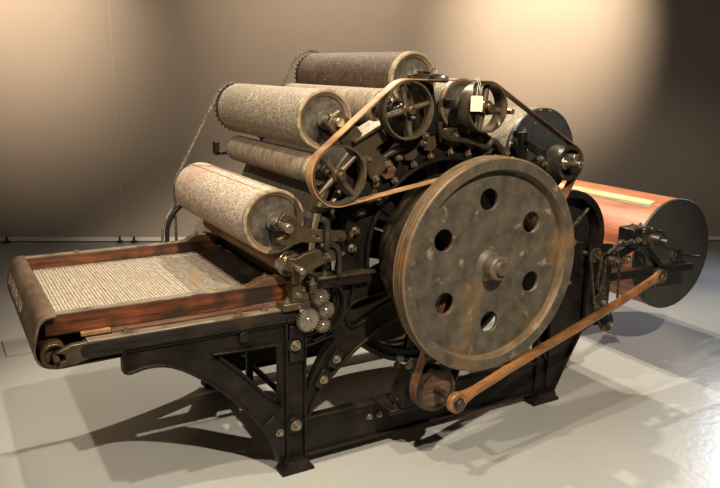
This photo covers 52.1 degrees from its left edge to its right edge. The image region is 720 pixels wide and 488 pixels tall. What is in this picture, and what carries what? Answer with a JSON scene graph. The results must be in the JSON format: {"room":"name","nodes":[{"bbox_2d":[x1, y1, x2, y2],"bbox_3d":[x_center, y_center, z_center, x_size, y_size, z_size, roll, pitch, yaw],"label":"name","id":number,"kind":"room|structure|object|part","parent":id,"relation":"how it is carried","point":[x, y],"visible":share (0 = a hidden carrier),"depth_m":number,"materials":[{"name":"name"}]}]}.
{"room":"museum gallery","nodes":[
{"label":"museum gallery","id":0,"kind":"room"},
{"bbox_2d":[0,0,719,236],"bbox_3d":[-0.754,-2.096,6.458,15.501,4.150,0.060,0,13,-4],"label":"wall","id":1,"kind":"structure","parent":0,"point":[635,84],"depth_m":6.62,"materials":[{"name":"beige paint"}]},
{"bbox_2d":[109,2,123,236],"bbox_3d":[-2.156,-2.088,6.332,0.006,4.150,0.022,0,13,-4],"label":"trim","id":2,"kind":"structure","parent":1,"relation":"attached to","point":[109,2],"depth_m":6.55,"materials":[{"name":"beige"}]},
{"bbox_2d":[0,236,719,240],"bbox_3d":[-0.785,-0.054,6.928,15.501,0.038,0.036,0,13,-4],"label":"baseboard","id":3,"kind":"structure","parent":1,"relation":"attached to","point":[171,238],"depth_m":6.79,"materials":[{"name":"grey"}]},
{"bbox_2d":[0,240,719,487],"bbox_3d":[-0.124,0.553,4.775,16.000,0.100,15.000,-7,15,-29],"label":"floor","id":4,"kind":"structure","parent":0,"point":[638,404],"depth_m":3.38,"materials":[{"name":"grey concrete"}]},
{"bbox_2d":[1,337,31,356],"bbox_3d":[-1.944,0.590,4.282,0.240,0.002,0.280,-7,15,-29],"label":"floor hatch","id":5,"kind":"object","parent":4,"relation":"on","point":[19,346],"visible":0.6,"depth_m":4.25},
{"bbox_2d":[7,50,707,476],"bbox_3d":[0.342,-0.053,3.507,3.646,1.682,1.543,-7,15,-29],"label":"machine","id":6,"kind":"object","parent":4,"relation":"on","point":[469,218],"visible":1,"depth_m":2.96,"materials":[{"name":"black metal"}]},
{"bbox_3d":[-1.091,0.053,3.407,0.910,0.075,0.030,-7,15,-29],"label":"rail","id":7,"kind":"part","parent":6,"relation":"part of","materials":[{"name":"red wood"}]},
{"bbox_3d":[-0.670,0.228,2.701,0.910,0.075,0.030,-7,15,-29],"label":"rail","id":8,"kind":"part","parent":6,"relation":"part of","materials":[{"name":"red wood"}]},
{"bbox_3d":[-0.710,-0.392,3.562,0.402,0.774,0.016,-7,15,-29],"label":"drive chain","id":9,"kind":"part","parent":6,"relation":"part of","materials":[{"name":"metal"}]},
{"bbox_3d":[-0.341,0.768,2.924,0.094,0.186,0.014,-7,15,-29],"label":"joint plate","id":10,"kind":"part","parent":6,"relation":"part of","materials":[{"name":"black metal"}]},
{"bbox_3d":[-0.283,-0.010,3.915,2.362,1.333,0.065,-7,15,-29],"label":"frame","id":11,"kind":"part","parent":6,"relation":"part of","materials":[{"name":"black metal"}]},
{"bbox_3d":[-0.251,0.387,2.878,0.060,0.150,0.022,-7,15,-29],"label":"joint plate","id":12,"kind":"part","parent":6,"relation":"part of","materials":[{"name":"black metal"}]},
{"bbox_3d":[-0.281,-0.220,3.298,0.287,0.647,0.850,-7,15,-29],"label":"cylinder casing","id":13,"kind":"part","parent":6,"relation":"part of","materials":[{"name":"grey metal"}]},
{"bbox_3d":[-0.320,-0.843,3.682,0.289,0.247,0.016,-7,15,-29],"label":"drive chain","id":14,"kind":"part","parent":6,"relation":"part of","materials":[{"name":"metal"}]},
{"bbox_3d":[-0.131,-0.042,2.767,0.043,0.131,0.025,-3,14,-15],"label":"bent lever","id":15,"kind":"part","parent":6,"relation":"part of","materials":[{"name":"metal"}]},
{"bbox_3d":[-0.125,-0.171,2.793,0.160,0.106,0.034,-10,17,-37],"label":"bent lever","id":16,"kind":"part","parent":6,"relation":"part of","materials":[{"name":"metal"}]},
{"bbox_3d":[-0.111,0.058,2.826,0.099,0.145,0.022,-7,15,-29],"label":"bent lever","id":17,"kind":"part","parent":6,"relation":"part of","materials":[{"name":"metal"}]},
{"bbox_3d":[-0.066,0.115,2.927,0.260,0.011,0.080,-7,15,-29],"label":"ledge plate","id":18,"kind":"part","parent":6,"relation":"part of","materials":[{"name":"metal"}]},
{"bbox_3d":[0.201,0.192,3.104,2.362,1.333,0.065,-7,15,-29],"label":"frame","id":19,"kind":"part","parent":6,"relation":"part of","materials":[{"name":"black metal"}]},
{"bbox_3d":[0.033,-0.392,2.803,0.167,0.134,0.015,-7,15,-29],"label":"guide plate","id":20,"kind":"part","parent":6,"relation":"part of","materials":[{"name":"metal"}]},
{"bbox_3d":[0.073,-0.340,2.843,0.217,0.083,0.026,-7,15,-29],"label":"bent lever","id":21,"kind":"part","parent":6,"relation":"part of","materials":[{"name":"metal"}]},
{"bbox_3d":[0.466,-0.429,3.049,0.369,0.162,0.025,-7,15,-29],"label":"bent lever","id":22,"kind":"part","parent":6,"relation":"part of","materials":[{"name":"metal"}]},
{"bbox_2d":[470,78,482,111],"bbox_3d":[0.458,-0.583,2.877,0.046,0.128,0.010,1,13,1],"label":"paper tag","id":23,"kind":"object","parent":6,"relation":"hanging from","point":[476,101],"visible":1,"depth_m":2.88,"materials":[{"name":"beige paper"}]},
{"bbox_3d":[0.941,0.388,3.261,1.458,0.340,0.027,-10,17,-37],"label":"connecting rod","id":24,"kind":"part","parent":6,"relation":"part of","materials":[{"name":"brown wood"}]},
{"bbox_3d":[0.973,-0.030,3.628,0.450,0.450,0.010,-7,15,-29],"label":"plate","id":25,"kind":"part","parent":6,"relation":"part of","materials":[{"name":"black paint"}]},
{"bbox_3d":[1.159,0.168,3.593,0.133,0.313,0.011,-7,15,-29],"label":"drive chain","id":26,"kind":"part","parent":6,"relation":"part of","materials":[{"name":"metal"}]},
{"bbox_3d":[1.176,0.203,3.644,0.155,0.425,0.022,-7,15,-29],"label":"arm plate","id":27,"kind":"part","parent":6,"relation":"part of","materials":[{"name":"black metal"}]},
{"bbox_3d":[1.162,0.132,3.544,0.055,0.198,0.011,-7,15,-29],"label":"drive chain","id":28,"kind":"part","parent":6,"relation":"part of","materials":[{"name":"metal"}]},
{"bbox_3d":[1.210,0.339,3.666,0.155,0.215,0.011,-7,15,-29],"label":"drive chain","id":29,"kind":"part","parent":6,"relation":"part of","materials":[{"name":"metal"}]},
{"bbox_3d":[1.231,0.163,3.581,0.102,0.298,0.011,-7,15,-29],"label":"drive chain","id":30,"kind":"part","parent":6,"relation":"part of","materials":[{"name":"metal"}]},
{"bbox_3d":[1.277,0.010,3.618,0.245,0.083,0.032,-7,15,-29],"label":"link lever","id":31,"kind":"part","parent":6,"relation":"part of","materials":[{"name":"metal"}]},
{"bbox_3d":[1.459,0.067,3.800,0.785,0.225,0.050,-7,15,-29],"label":"drum arm","id":32,"kind":"part","parent":6,"relation":"part of","materials":[{"name":"black metal"}]},
{"bbox_3d":[1.537,0.220,3.837,0.013,0.174,0.011,-7,15,-29],"label":"hanging chain","id":33,"kind":"part","parent":6,"relation":"part of","materials":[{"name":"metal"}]},
{"bbox_3d":[1.517,-0.021,3.689,0.084,0.111,0.029,-3,14,-14],"label":"lever","id":34,"kind":"part","parent":6,"relation":"part of","materials":[{"name":"black metal"}]},
{"bbox_3d":[1.813,0.064,4.054,0.116,0.028,0.018,1,13,-1],"label":"latch rod","id":35,"kind":"part","parent":6,"relation":"part of","materials":[{"name":"black metal"}]}
]}

